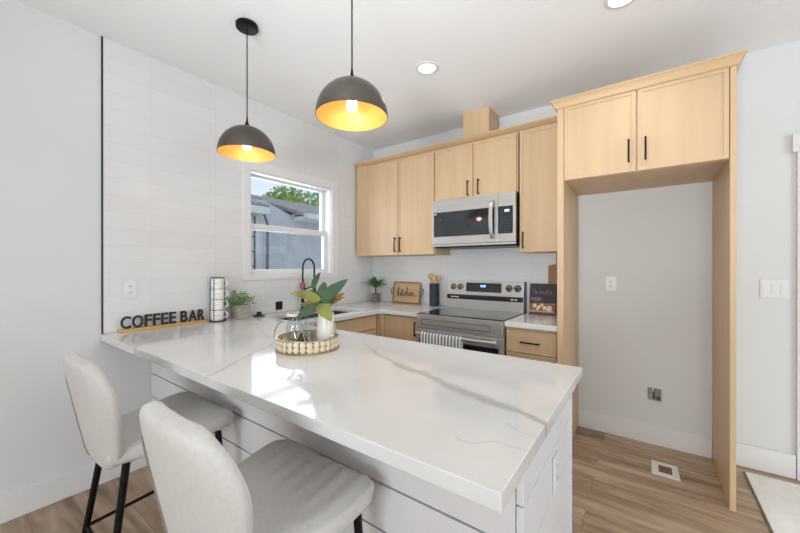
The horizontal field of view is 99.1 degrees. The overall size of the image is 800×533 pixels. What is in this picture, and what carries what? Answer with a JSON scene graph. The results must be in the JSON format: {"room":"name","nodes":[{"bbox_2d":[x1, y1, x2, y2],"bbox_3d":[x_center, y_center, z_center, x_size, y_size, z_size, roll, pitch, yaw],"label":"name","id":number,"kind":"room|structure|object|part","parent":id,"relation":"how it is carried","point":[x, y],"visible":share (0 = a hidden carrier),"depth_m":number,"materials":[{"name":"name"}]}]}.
{"room":"kitchen","nodes":[
{"label":"kitchen","id":0,"kind":"room"},
{"bbox_2d":[0,0,370,495],"bbox_3d":[-2.379,-0.039,1.457,0.140,2.739,6.800,0,0,36],"label":"wall","id":1,"kind":"structure","parent":0,"point":[50,66],"depth_m":1.91,"materials":[{"name":"paint"}]},
{"bbox_2d":[0,457,146,523],"bbox_3d":[-2.992,1.258,0.479,0.016,0.144,4.492,0,0,36],"label":"baseboard","id":2,"kind":"structure","parent":1,"relation":"attached to","point":[25,500],"depth_m":1.91,"materials":[{"name":"white paint"}]},
{"bbox_2d":[101,36,102,333],"bbox_3d":[-1.825,-0.498,2.092,0.010,1.821,0.008,0,0,36],"label":"tile edge","id":3,"kind":"structure","parent":1,"relation":"attached to","point":[101,36],"depth_m":2.09,"materials":[{"name":"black plastic"}]},
{"bbox_2d":[103,37,373,333],"bbox_3d":[-1.073,-0.499,3.130,0.008,1.821,2.556,0,0,36],"label":"wall tile","id":4,"kind":"structure","parent":1,"relation":"attached to","point":[172,203],"depth_m":2.46,"materials":[{"name":"white tile"}]},
{"bbox_2d":[123,280,136,298],"bbox_3d":[-1.738,0.149,2.198,0.008,0.116,0.072,0,0,36],"label":"wall outlet","id":5,"kind":"object","parent":4,"relation":"attached to","point":[129,287],"visible":1,"depth_m":2.19,"materials":[{"name":"white plastic"}]},
{"bbox_2d":[276,301,282,309],"bbox_3d":[-1.094,0.353,3.088,0.008,0.075,0.070,0,0,36],"label":"wall outlet","id":6,"kind":"object","parent":4,"relation":"attached to","point":[279,305],"visible":1,"depth_m":3.09,"materials":[{"name":"black plastic"}]},
{"bbox_2d":[242,161,337,280],"bbox_3d":[-1.041,-0.392,3.287,0.156,1.013,1.070,0,0,36],"label":"window","id":7,"kind":"structure","parent":1,"relation":"in","point":[327,190],"depth_m":3.23,"materials":[{"name":"white paint"}]},
{"bbox_3d":[-1.085,-0.563,3.306,0.035,0.482,0.889,0,0,36],"label":"sash","id":8,"kind":"part","parent":7,"relation":"part of","materials":[{"name":"white paint"}]},
{"bbox_3d":[-1.052,-0.151,3.283,0.035,0.442,0.889,0,0,36],"label":"sash","id":9,"kind":"part","parent":7,"relation":"part of","materials":[{"name":"white paint"}]},
{"bbox_2d":[0,426,799,532],"bbox_3d":[0.188,1.357,-0.402,6.400,0.050,7.000,0,0,36],"label":"floor","id":10,"kind":"structure","parent":0,"point":[615,489],"depth_m":1.93,"materials":[{"name":"brown wood"}]},
{"bbox_2d":[63,353,233,532],"bbox_3d":[-1.095,0.840,1.504,0.501,0.982,0.536,0,0,36],"label":"bar stool","id":11,"kind":"object","parent":10,"relation":"on","point":[112,438],"visible":0.85,"depth_m":1.29,"materials":[{"name":"grey fabric"}]},
{"bbox_3d":[-1.327,1.037,1.463,0.121,0.589,0.027,0,0,-23],"label":"leg","id":12,"kind":"part","parent":11,"relation":"part of","materials":[{"name":"black metal"}]},
{"bbox_3d":[-1.213,0.560,1.341,0.505,0.430,0.134,0,0,36],"label":"backrest","id":13,"kind":"part","parent":11,"relation":"part of","materials":[{"name":"grey fabric"}]},
{"bbox_3d":[-1.057,1.037,1.267,0.026,0.589,0.119,0,0,8],"label":"leg","id":14,"kind":"part","parent":11,"relation":"part of","materials":[{"name":"black metal"}]},
{"bbox_3d":[-1.071,0.709,1.538,0.506,0.108,0.476,0,0,36],"label":"seat","id":15,"kind":"part","parent":11,"relation":"part of","materials":[{"name":"grey fabric"}]},
{"bbox_3d":[-0.801,1.036,1.546,0.066,0.587,0.026,0,0,-27],"label":"leg","id":16,"kind":"part","parent":11,"relation":"part of","materials":[{"name":"black metal"}]},
{"bbox_2d":[139,401,373,532],"bbox_3d":[-0.407,0.841,1.006,0.501,0.982,0.536,0,0,36],"label":"bar stool","id":17,"kind":"object","parent":10,"relation":"on","point":[285,486],"visible":1,"depth_m":0.88,"materials":[{"name":"grey fabric"}]},
{"bbox_3d":[-0.525,0.561,0.843,0.505,0.430,0.134,0,0,36],"label":"backrest","id":18,"kind":"part","parent":17,"relation":"part of","materials":[{"name":"grey fabric"}]},
{"bbox_3d":[-0.382,0.710,1.040,0.506,0.108,0.476,0,0,36],"label":"seat","id":19,"kind":"part","parent":17,"relation":"part of","materials":[{"name":"grey fabric"}]},
{"bbox_3d":[-0.113,1.037,1.048,0.066,0.587,0.026,0,0,-27],"label":"leg","id":20,"kind":"part","parent":17,"relation":"part of","materials":[{"name":"black metal"}]},
{"bbox_2d":[315,314,375,334],"bbox_3d":[-0.729,0.890,3.075,0.630,0.875,0.962,0,0,36],"label":"base cabinet","id":21,"kind":"object","parent":10,"relation":"on","point":[368,323],"visible":0.09,"depth_m":3.10,"materials":[{"name":"brown wood"}]},
{"bbox_3d":[-0.374,0.912,3.097,0.020,0.623,0.465,0,0,36],"label":"door","id":22,"kind":"part","parent":21,"relation":"part of","materials":[{"name":"brown wood"}]},
{"bbox_2d":[151,362,571,532],"bbox_3d":[-0.523,0.891,1.796,2.464,0.875,0.766,0,0,36],"label":"base cabinet","id":23,"kind":"object","parent":10,"relation":"on","point":[401,502],"visible":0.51,"depth_m":1.14,"materials":[{"name":"white wood"}]},
{"bbox_2d":[101,300,581,512],"bbox_3d":[-0.070,0.433,2.397,2.494,0.038,2.568,0,0,36],"label":"countertop","id":24,"kind":"structure","parent":23,"relation":"on","point":[469,424],"depth_m":1.16,"materials":[{"name":"white stone"}]},
{"bbox_2d":[117,309,207,332],"bbox_3d":[-1.607,0.365,2.348,0.040,0.097,0.528,0,0,36],"label":"sign","id":25,"kind":"object","parent":24,"relation":"on","point":[182,322],"visible":1,"depth_m":2.33,"materials":[{"name":"brown wood"}]},
{"bbox_2d":[209,277,225,321],"bbox_3d":[-1.380,0.248,2.580,0.116,0.331,0.116,0,0,36],"label":"mug rack","id":26,"kind":"object","parent":24,"relation":"on","point":[210,277],"visible":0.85,"depth_m":2.57,"materials":[{"name":"black metal"}]},
{"bbox_3d":[-1.380,0.248,2.529,0.004,0.325,0.012,0,0,-1],"label":"rod","id":27,"kind":"part","parent":26,"relation":"part of","materials":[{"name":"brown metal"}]},
{"bbox_2d":[211,310,227,320],"bbox_3d":[-1.373,0.367,2.585,0.091,0.076,0.102,0,0,36],"label":"mug","id":28,"kind":"object","parent":26,"relation":"hanging from","point":[218,314],"visible":0.97,"depth_m":2.55,"materials":[{"name":"white ceramic"}]},
{"bbox_2d":[211,299,227,309],"bbox_3d":[-1.373,0.288,2.585,0.091,0.076,0.102,0,0,36],"label":"mug","id":29,"kind":"object","parent":26,"relation":"hanging from","point":[218,304],"visible":0.92,"depth_m":2.55,"materials":[{"name":"white ceramic"}]},
{"bbox_2d":[211,289,227,299],"bbox_3d":[-1.373,0.209,2.585,0.091,0.076,0.102,0,0,36],"label":"mug","id":30,"kind":"object","parent":26,"relation":"hanging from","point":[218,293],"visible":0.94,"depth_m":2.55,"materials":[{"name":"white ceramic"}]},
{"bbox_2d":[211,279,227,288],"bbox_3d":[-1.373,0.131,2.585,0.091,0.076,0.102,0,0,36],"label":"mug","id":31,"kind":"object","parent":26,"relation":"hanging from","point":[215,283],"visible":1,"depth_m":2.55,"materials":[{"name":"white ceramic"}]},
{"bbox_2d":[225,290,257,319],"bbox_3d":[-1.245,0.302,2.716,0.203,0.223,0.290,0,0,36],"label":"potted plant","id":32,"kind":"object","parent":24,"relation":"on","point":[240,310],"visible":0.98,"depth_m":2.69,"materials":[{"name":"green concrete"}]},
{"bbox_3d":[-1.270,0.359,2.723,0.106,0.108,0.106,0,0,36],"label":"pot","id":33,"kind":"part","parent":32,"relation":"part of","materials":[{"name":"grey concrete"}]},
{"bbox_2d":[253,311,264,316],"bbox_3d":[-1.170,0.393,2.835,0.096,0.040,0.096,0,0,36],"label":"stopper","id":34,"kind":"object","parent":24,"relation":"on","point":[259,314],"visible":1,"depth_m":2.81,"materials":[{"name":"black plastic"}]},
{"bbox_2d":[273,320,338,355],"bbox_3d":[-0.469,0.342,1.738,0.315,0.145,0.314,0,0,36],"label":"tray","id":35,"kind":"object","parent":24,"relation":"on","point":[313,348],"visible":0.87,"depth_m":1.63,"materials":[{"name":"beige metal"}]},
{"bbox_3d":[-0.569,0.312,1.678,0.129,0.085,0.005,0,0,18],"label":"loop handle","id":36,"kind":"part","parent":35,"relation":"part of","materials":[{"name":"metal"}]},
{"bbox_2d":[286,312,298,316],"bbox_3d":[-0.547,0.324,1.773,0.092,0.164,0.092,0,0,36],"label":"glass jar","id":37,"kind":"object","parent":35,"relation":"on","point":[290,314],"visible":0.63,"depth_m":1.74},
{"bbox_2d":[295,330,308,350],"bbox_3d":[-0.485,0.359,1.686,0.088,0.093,0.088,0,0,0],"label":"pyramid","id":38,"kind":"object","parent":35,"relation":"on","point":[302,337],"visible":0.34,"depth_m":1.67,"materials":[{"name":"glass"}]},
{"bbox_2d":[291,272,347,346],"bbox_3d":[-0.427,0.218,1.780,0.302,0.375,0.197,0,0,5],"label":"vase","id":39,"kind":"object","parent":35,"relation":"on","point":[318,300],"visible":0.94,"depth_m":1.74,"materials":[{"name":"white ceramic"}]},
{"bbox_3d":[-0.332,0.312,1.708,0.005,0.085,0.095,0,0,0],"label":"loop handle","id":40,"kind":"part","parent":35,"relation":"part of","materials":[{"name":"metal"}]},
{"bbox_2d":[300,258,315,310],"bbox_3d":[-0.867,0.165,3.226,0.154,0.496,0.074,0,0,-6],"label":"kitchen faucet","id":41,"kind":"object","parent":24,"relation":"on","point":[302,284],"visible":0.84,"depth_m":3.21,"materials":[{"name":"black metal"}]},
{"bbox_2d":[281,311,366,332],"bbox_3d":[-0.735,0.558,3.032,0.435,0.211,0.840,0,0,36],"label":"sink","id":42,"kind":"object","parent":24,"relation":"in","point":[335,312],"visible":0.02,"depth_m":3.19,"materials":[{"name":"metal"}]},
{"bbox_2d":[361,276,386,301],"bbox_3d":[-0.284,0.259,3.937,0.312,0.305,0.296,0,0,36],"label":"potted plant","id":43,"kind":"object","parent":24,"relation":"on","point":[375,296],"visible":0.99,"depth_m":3.94,"materials":[{"name":"green plant"}]},
{"bbox_3d":[-0.285,0.361,3.972,0.095,0.100,0.093,0,0,36],"label":"pot","id":44,"kind":"part","parent":43,"relation":"part of","materials":[{"name":"grey ceramic"}]},
{"bbox_2d":[391,281,423,303],"bbox_3d":[0.075,0.291,3.828,0.441,0.239,0.057,0,0,36],"label":"kitchen sign","id":45,"kind":"object","parent":24,"relation":"on","point":[403,292],"visible":1,"depth_m":3.82,"materials":[{"name":"beige wood"}]},
{"bbox_2d":[429,283,438,305],"bbox_3d":[0.357,0.294,3.572,0.100,0.235,0.100,0,0,36],"label":"utensil crock","id":46,"kind":"object","parent":24,"relation":"on","point":[433,288],"visible":0.94,"depth_m":3.53,"materials":[{"name":"grey ceramic"}]},
{"bbox_2d":[553,450,558,493],"bbox_3d":[0.527,0.691,1.149,0.008,0.116,0.075,0,0,36],"label":"wall outlet","id":47,"kind":"object","parent":23,"relation":"attached to","point":[556,457],"visible":1,"depth_m":1.14,"materials":[{"name":"white plastic"}]},
{"bbox_3d":[0.680,0.892,1.389,0.036,0.875,0.014,0,0,36],"label":"corner trim","id":48,"kind":"part","parent":23,"relation":"part of","materials":[{"name":"white wood"}]},
{"bbox_2d":[376,313,418,341],"bbox_3d":[-0.088,0.889,3.600,1.052,0.875,0.640,0,0,36],"label":"base cabinet","id":49,"kind":"object","parent":10,"relation":"on","point":[387,325],"visible":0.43,"depth_m":3.20,"materials":[{"name":"brown wood"}]},
{"bbox_3d":[-0.185,0.840,3.307,0.078,0.776,0.049,0,0,36],"label":"corner post","id":50,"kind":"part","parent":49,"relation":"part of","materials":[{"name":"brown wood"}]},
{"bbox_3d":[0.015,0.845,3.181,0.352,0.723,0.012,0,0,36],"label":"panel","id":51,"kind":"part","parent":49,"relation":"part of","materials":[{"name":"brown wood"}]},
{"bbox_3d":[0.013,0.845,3.180,0.386,0.757,0.020,0,0,36],"label":"door","id":52,"kind":"part","parent":49,"relation":"part of","materials":[{"name":"brown wood"}]},
{"bbox_3d":[0.132,0.563,3.062,0.010,0.130,0.030,0,0,36],"label":"handle","id":53,"kind":"part","parent":49,"relation":"part of","materials":[{"name":"brown metal"}]},
{"bbox_2d":[416,280,526,355],"bbox_3d":[0.630,0.733,3.028,0.770,1.189,0.705,0,0,36],"label":"range","id":54,"kind":"object","parent":10,"relation":"on","point":[477,312],"visible":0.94,"depth_m":3.01,"materials":[{"name":"metal"}]},
{"bbox_2d":[420,332,462,348],"bbox_3d":[0.334,0.714,2.820,0.394,0.309,0.041,0,0,36],"label":"dish towel","id":55,"kind":"object","parent":54,"relation":"hanging from","point":[425,337],"visible":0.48,"depth_m":2.79,"materials":[{"name":"white fabric"}]},
{"bbox_3d":[0.437,0.482,2.804,0.620,0.050,0.001,0,0,36],"label":"inset trim","id":56,"kind":"part","parent":54,"relation":"part of","materials":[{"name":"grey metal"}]},
{"bbox_3d":[0.440,0.577,2.766,0.710,0.025,0.058,0,0,36],"label":"handle","id":57,"kind":"part","parent":54,"relation":"part of","materials":[{"name":"metal"}]},
{"bbox_3d":[0.467,0.830,2.803,0.762,0.567,0.032,0,0,36],"label":"oven door","id":58,"kind":"part","parent":54,"relation":"part of","materials":[{"name":"metal"}]},
{"bbox_3d":[0.467,0.473,2.803,0.770,0.112,0.032,0,0,36],"label":"panel","id":59,"kind":"part","parent":54,"relation":"part of","materials":[{"name":"metal"}]},
{"bbox_2d":[418,307,523,321],"bbox_3d":[0.630,0.419,3.028,0.762,0.018,0.556,0,0,36],"label":"cooktop","id":60,"kind":"object","parent":54,"relation":"in","point":[455,314],"depth_m":2.96,"materials":[{"name":"black glass"}]},
{"bbox_3d":[0.813,0.285,3.284,0.754,0.284,0.072,0,0,36],"label":"panel","id":61,"kind":"part","parent":54,"relation":"part of","materials":[{"name":"metal"}]},
{"bbox_3d":[1.052,0.203,3.059,0.060,0.060,0.035,0,0,36],"label":"knob","id":62,"kind":"part","parent":54,"relation":"part of","materials":[{"name":"metal"}]},
{"bbox_2d":[506,326,556,363],"bbox_3d":[1.121,0.890,2.725,0.365,0.875,0.638,0,0,36],"label":"base cabinet","id":63,"kind":"object","parent":10,"relation":"on","point":[532,344],"visible":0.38,"depth_m":2.48,"materials":[{"name":"brown wood"}]},
{"bbox_3d":[0.941,0.558,2.477,0.140,0.010,0.028,0,0,36],"label":"handle","id":64,"kind":"part","parent":63,"relation":"part of","materials":[{"name":"black metal"}]},
{"bbox_2d":[505,312,556,331],"bbox_3d":[1.122,0.433,2.726,0.365,0.038,0.634,0,0,36],"label":"countertop","id":65,"kind":"structure","parent":63,"relation":"on","point":[527,320],"depth_m":2.56,"materials":[{"name":"white stone"}]},
{"bbox_2d":[529,283,556,315],"bbox_3d":[1.231,0.281,2.947,0.215,0.264,0.048,0,0,36],"label":"sign","id":66,"kind":"object","parent":65,"relation":"on","point":[542,301],"visible":1,"depth_m":2.94,"materials":[{"name":"black wood"}]},
{"bbox_2d":[529,302,555,313],"bbox_3d":[1.221,0.357,2.933,0.213,0.085,0.013,0,0,36],"label":"picture","id":67,"kind":"object","parent":66,"relation":"attached to","point":[534,307],"depth_m":2.93},
{"bbox_2d":[548,253,556,314],"bbox_3d":[1.359,0.140,2.913,0.175,0.545,0.035,0,0,36],"label":"cutting board","id":68,"kind":"object","parent":65,"relation":"on","point":[552,269],"visible":0.28,"depth_m":2.93,"materials":[{"name":"brown wood"}]},
{"bbox_3d":[0.958,0.787,2.498,0.329,0.260,0.012,0,0,36],"label":"panel","id":69,"kind":"part","parent":63,"relation":"part of","materials":[{"name":"brown wood"}]},
{"bbox_3d":[0.958,0.558,2.498,0.329,0.138,0.012,0,0,36],"label":"panel","id":70,"kind":"part","parent":63,"relation":"part of","materials":[{"name":"brown wood"}]},
{"bbox_3d":[0.957,0.787,2.496,0.353,0.284,0.020,0,0,36],"label":"drawer","id":71,"kind":"part","parent":63,"relation":"part of","materials":[{"name":"brown wood"}]},
{"bbox_2d":[550,49,747,511],"bbox_3d":[1.626,0.093,2.343,0.968,2.471,0.663,0,0,36],"label":"tall cabinet","id":72,"kind":"object","parent":10,"relation":"on","point":[675,126],"visible":0.97,"depth_m":2.11,"materials":[{"name":"brown wood"}]},
{"bbox_3d":[1.290,0.113,2.609,0.042,2.429,0.626,0,0,36],"label":"panel","id":73,"kind":"part","parent":72,"relation":"part of","materials":[{"name":"brown wood"}]},
{"bbox_3d":[1.296,-0.840,2.230,0.405,0.498,0.020,0,0,36],"label":"door","id":74,"kind":"part","parent":72,"relation":"part of","materials":[{"name":"brown wood"}]},
{"bbox_3d":[1.297,-0.840,2.232,0.365,0.458,0.012,0,0,36],"label":"panel","id":75,"kind":"part","parent":72,"relation":"part of","materials":[{"name":"brown wood"}]},
{"bbox_3d":[1.415,-0.716,2.113,0.010,0.140,0.030,0,0,36],"label":"handle","id":76,"kind":"part","parent":72,"relation":"part of","materials":[{"name":"black metal"}]},
{"bbox_3d":[1.484,-0.716,2.063,0.010,0.140,0.030,0,0,36],"label":"handle","id":77,"kind":"part","parent":72,"relation":"part of","materials":[{"name":"black metal"}]},
{"bbox_3d":[1.626,-1.114,2.342,0.968,0.057,0.663,0,0,36],"label":"crown","id":78,"kind":"part","parent":72,"relation":"part of","materials":[{"name":"brown wood"}]},
{"bbox_3d":[1.632,-0.839,1.986,0.410,0.498,0.020,0,0,36],"label":"door","id":79,"kind":"part","parent":72,"relation":"part of","materials":[{"name":"brown wood"}]},
{"bbox_3d":[1.634,-0.839,1.988,0.370,0.458,0.012,0,0,36],"label":"panel","id":80,"kind":"part","parent":72,"relation":"part of","materials":[{"name":"brown wood"}]},
{"bbox_3d":[1.989,0.114,2.103,0.026,2.429,0.626,0,0,36],"label":"panel","id":81,"kind":"part","parent":72,"relation":"part of","materials":[{"name":"brown wood"}]},
{"bbox_2d":[651,460,680,481],"bbox_3d":[1.728,1.326,2.223,0.145,0.006,0.182,0,0,36],"label":"floor vent","id":82,"kind":"object","parent":10,"relation":"in","point":[658,468],"visible":1,"depth_m":2.22,"materials":[{"name":"white plastic"}]},
{"bbox_2d":[743,471,799,532],"bbox_3d":[2.212,1.326,0.914,1.506,0.008,2.105,0,0,36],"label":"rug","id":83,"kind":"object","parent":10,"relation":"on","point":[778,501],"visible":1,"depth_m":1.92,"materials":[{"name":"white fabric"}]},
{"bbox_2d":[16,0,799,150],"bbox_3d":[0.188,-1.446,-0.405,6.400,0.080,7.000,0,0,36],"label":"ceiling","id":84,"kind":"structure","parent":0,"point":[508,57],"depth_m":2.17,"materials":[{"name":"paint"}]},
{"bbox_2d":[217,18,275,161],"bbox_3d":[-0.893,-1.032,1.992,0.314,0.754,0.314,0,0,36],"label":"pendant light","id":85,"kind":"object","parent":84,"relation":"hanging from","point":[247,143],"visible":1,"depth_m":1.97,"materials":[{"name":"black metal"}]},
{"bbox_3d":[-0.893,-0.735,1.992,0.314,0.160,0.314,0,0,36],"label":"lamp shade","id":86,"kind":"part","parent":85,"relation":"part of","materials":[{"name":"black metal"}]},
{"bbox_3d":[-0.893,-1.121,1.991,0.006,0.522,0.006,0,0,13],"label":"cord","id":87,"kind":"part","parent":85,"relation":"part of","materials":[{"name":"black metal"}]},
{"bbox_3d":[-0.893,-0.717,1.992,0.049,0.078,0.049,0,0,36],"label":"bulb","id":88,"kind":"part","parent":85,"relation":"part of","materials":[{"name":"white glass"}]},
{"bbox_2d":[315,0,387,130],"bbox_3d":[-0.211,-1.032,1.498,0.314,0.754,0.314,0,0,36],"label":"pendant light","id":89,"kind":"object","parent":84,"relation":"hanging from","point":[346,103],"visible":1,"depth_m":1.50,"materials":[{"name":"black metal"}]},
{"bbox_3d":[-0.211,-0.735,1.498,0.314,0.160,0.314,0,0,36],"label":"lamp shade","id":90,"kind":"part","parent":89,"relation":"part of","materials":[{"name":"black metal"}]},
{"bbox_3d":[-0.211,-1.121,1.497,0.006,0.522,0.006,0,0,13],"label":"cord","id":91,"kind":"part","parent":89,"relation":"part of","materials":[{"name":"black metal"}]},
{"bbox_3d":[-0.211,-0.717,1.498,0.049,0.078,0.049,0,0,36],"label":"bulb","id":92,"kind":"part","parent":89,"relation":"part of","materials":[{"name":"white glass"}]},
{"bbox_2d":[415,61,438,74],"bbox_3d":[0.192,-1.406,2.424,0.164,0.006,0.164,0,0,36],"label":"recessed light","id":93,"kind":"object","parent":84,"relation":"in","point":[426,67],"visible":1,"depth_m":2.42,"materials":[{"name":"white plastic"}]},
{"bbox_2d":[604,0,634,9],"bbox_3d":[1.161,-1.405,1.786,0.164,0.006,0.164,0,0,36],"label":"recessed light","id":94,"kind":"object","parent":84,"relation":"in","point":[612,4],"visible":1,"depth_m":1.82,"materials":[{"name":"white plastic"}]},
{"bbox_2d":[374,40,799,454],"bbox_3d":[2.212,-0.040,2.391,6.200,2.739,0.100,0,0,36],"label":"wall","id":95,"kind":"structure","parent":0,"point":[655,329],"depth_m":2.42,"materials":[{"name":"paint"}]},
{"bbox_2d":[357,150,449,256],"bbox_3d":[0.004,-0.621,3.696,1.021,1.007,0.354,0,0,36],"label":"upper cabinet","id":96,"kind":"object","parent":95,"relation":"attached to","point":[395,197],"visible":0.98,"depth_m":3.54,"materials":[{"name":"brown wood"}]},
{"bbox_3d":[-0.190,-0.612,3.670,0.392,0.948,0.012,0,0,36],"label":"panel","id":97,"kind":"part","parent":96,"relation":"part of","materials":[{"name":"brown wood"}]},
{"bbox_3d":[-0.192,-0.612,3.669,0.426,0.982,0.020,0,0,36],"label":"door","id":98,"kind":"part","parent":96,"relation":"part of","materials":[{"name":"brown wood"}]},
{"bbox_3d":[-0.057,-0.225,3.540,0.010,0.150,0.030,0,0,36],"label":"handle","id":99,"kind":"part","parent":96,"relation":"part of","materials":[{"name":"brown metal"}]},
{"bbox_3d":[0.160,-0.611,3.416,0.388,0.948,0.012,0,0,36],"label":"panel","id":100,"kind":"part","parent":96,"relation":"part of","materials":[{"name":"brown wood"}]},
{"bbox_3d":[0.159,-0.611,3.414,0.422,0.982,0.020,0,0,36],"label":"door","id":101,"kind":"part","parent":96,"relation":"part of","materials":[{"name":"brown wood"}]},
{"bbox_2d":[353,115,556,166],"bbox_3d":[0.456,-1.142,3.367,2.198,0.032,0.353,0,0,36],"label":"crown molding","id":102,"kind":"structure","parent":96,"relation":"attached to","point":[553,119],"depth_m":3.07,"materials":[{"name":"brown wood"}]},
{"bbox_2d":[373,248,555,311],"bbox_3d":[0.566,0.069,3.516,2.193,0.683,0.008,0,0,36],"label":"wall tile","id":103,"kind":"structure","parent":95,"relation":"attached to","point":[495,264],"depth_m":3.47,"materials":[{"name":"white tile"}]},
{"bbox_2d":[436,131,519,200],"bbox_3d":[0.740,-0.870,3.169,0.786,0.507,0.364,0,0,36],"label":"upper cabinet","id":104,"kind":"object","parent":95,"relation":"attached to","point":[491,165],"visible":0.85,"depth_m":3.02,"materials":[{"name":"brown wood"}]},
{"bbox_3d":[0.500,-0.861,3.167,0.379,0.482,0.020,0,0,36],"label":"door","id":105,"kind":"part","parent":104,"relation":"part of","materials":[{"name":"brown wood"}]},
{"bbox_3d":[0.501,-0.861,3.169,0.345,0.448,0.012,0,0,36],"label":"panel","id":106,"kind":"part","parent":104,"relation":"part of","materials":[{"name":"brown wood"}]},
{"bbox_3d":[0.605,-0.704,3.060,0.010,0.135,0.030,0,0,36],"label":"handle","id":107,"kind":"part","parent":104,"relation":"part of","materials":[{"name":"brown metal"}]},
{"bbox_2d":[432,191,519,249],"bbox_3d":[0.714,-0.394,3.127,0.781,0.444,0.441,0,0,36],"label":"microwave","id":108,"kind":"object","parent":104,"relation":"attached to","point":[489,221],"visible":0.95,"depth_m":2.96,"materials":[{"name":"silver metal"}]},
{"bbox_3d":[0.569,-0.410,3.051,0.634,0.408,0.032,0,0,36],"label":"door","id":109,"kind":"part","parent":108,"relation":"part of","materials":[{"name":"glass"}]},
{"bbox_3d":[0.764,-0.397,2.853,0.030,0.326,0.056,0,0,36],"label":"handle","id":110,"kind":"part","parent":108,"relation":"part of","materials":[{"name":"metal"}]},
{"bbox_3d":[0.868,-0.387,2.813,0.123,0.227,0.002,0,0,36],"label":"control panel","id":111,"kind":"part","parent":108,"relation":"part of","materials":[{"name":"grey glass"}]},
{"bbox_2d":[463,107,497,143],"bbox_3d":[0.753,-1.268,3.175,0.245,0.284,0.240,0,0,36],"label":"chase","id":112,"kind":"object","parent":104,"relation":"on","point":[483,120],"visible":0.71,"depth_m":3.08,"materials":[{"name":"brown wood"}]},
{"bbox_3d":[0.814,-0.861,2.940,0.379,0.482,0.020,0,0,36],"label":"door","id":113,"kind":"part","parent":104,"relation":"part of","materials":[{"name":"brown wood"}]},
{"bbox_3d":[0.815,-0.861,2.942,0.345,0.448,0.012,0,0,36],"label":"panel","id":114,"kind":"part","parent":104,"relation":"part of","materials":[{"name":"brown wood"}]},
{"bbox_2d":[520,122,556,253],"bbox_3d":[1.206,-0.620,2.826,0.349,1.007,0.354,0,0,36],"label":"upper cabinet","id":115,"kind":"object","parent":95,"relation":"attached to","point":[538,145],"visible":0.6,"depth_m":2.72,"materials":[{"name":"brown wood"}]},
{"bbox_2d":[606,277,615,290],"bbox_3d":[1.676,0.139,2.712,0.072,0.116,0.008,0,0,36],"label":"wall outlet","id":116,"kind":"object","parent":95,"relation":"attached to","point":[610,281],"visible":1,"depth_m":2.71,"materials":[{"name":"white plastic"}]},
{"bbox_2d":[645,385,663,403],"bbox_3d":[1.899,0.955,2.547,0.110,0.117,0.020,0,0,36],"label":"water supply box","id":117,"kind":"object","parent":95,"relation":"attached to","point":[652,393],"visible":1,"depth_m":2.55,"materials":[{"name":"paint"}]},
{"bbox_2d":[578,408,795,478],"bbox_3d":[1.980,1.254,2.489,1.217,0.149,0.016,0,0,36],"label":"baseboard","id":118,"kind":"structure","parent":95,"relation":"attached to","point":[700,445],"depth_m":2.44,"materials":[{"name":"white paint"}]},
{"bbox_2d":[760,279,788,298],"bbox_3d":[2.400,0.142,2.187,0.128,0.120,0.008,0,0,36],"label":"light switch","id":119,"kind":"object","parent":95,"relation":"attached to","point":[769,288],"visible":1,"depth_m":2.18,"materials":[{"name":"white plastic"}]},
{"bbox_2d":[791,133,799,480],"bbox_3d":[2.885,0.252,1.806,1.088,2.154,0.057,0,0,36],"label":"door frame","id":120,"kind":"structure","parent":95,"relation":"in","point":[795,138],"depth_m":2.12,"materials":[{"name":"white paint"}]},
{"bbox_3d":[2.893,-0.768,1.816,1.088,0.115,0.029,0,0,36],"label":"head casing","id":121,"kind":"part","parent":120,"relation":"part of","materials":[{"name":"white paint"}]},
{"bbox_3d":[2.896,0.309,1.820,1.044,2.039,0.021,0,0,36],"label":"casing","id":122,"kind":"part","parent":120,"relation":"part of","materials":[{"name":"white paint"}]},
{"label":"outside","id":123,"kind":"structure","parent":0,"visible":0},
{"bbox_3d":[-4.520,1.492,12.148,15.850,0.250,20.000,0,0,36],"label":"ground","id":124,"kind":"structure","parent":123,"visible":0},
{"bbox_2d":[251,194,320,268],"bbox_3d":[-1.865,-0.203,8.370,2.980,3.150,13.000,0,0,36],"label":"house","id":125,"kind":"structure","parent":124,"relation":"on","point":[270,250],"depth_m":6.21,"materials":[{"name":"grey paint"}]},
{"bbox_2d":[262,185,318,214],"bbox_3d":[-3.717,-0.884,13.791,2.141,4.522,4.192,0,0,24],"label":"tree","id":126,"kind":"object","parent":124,"relation":"on","point":[290,196],"visible":0.16,"depth_m":12.68,"materials":[{"name":"green plant"}]}
]}

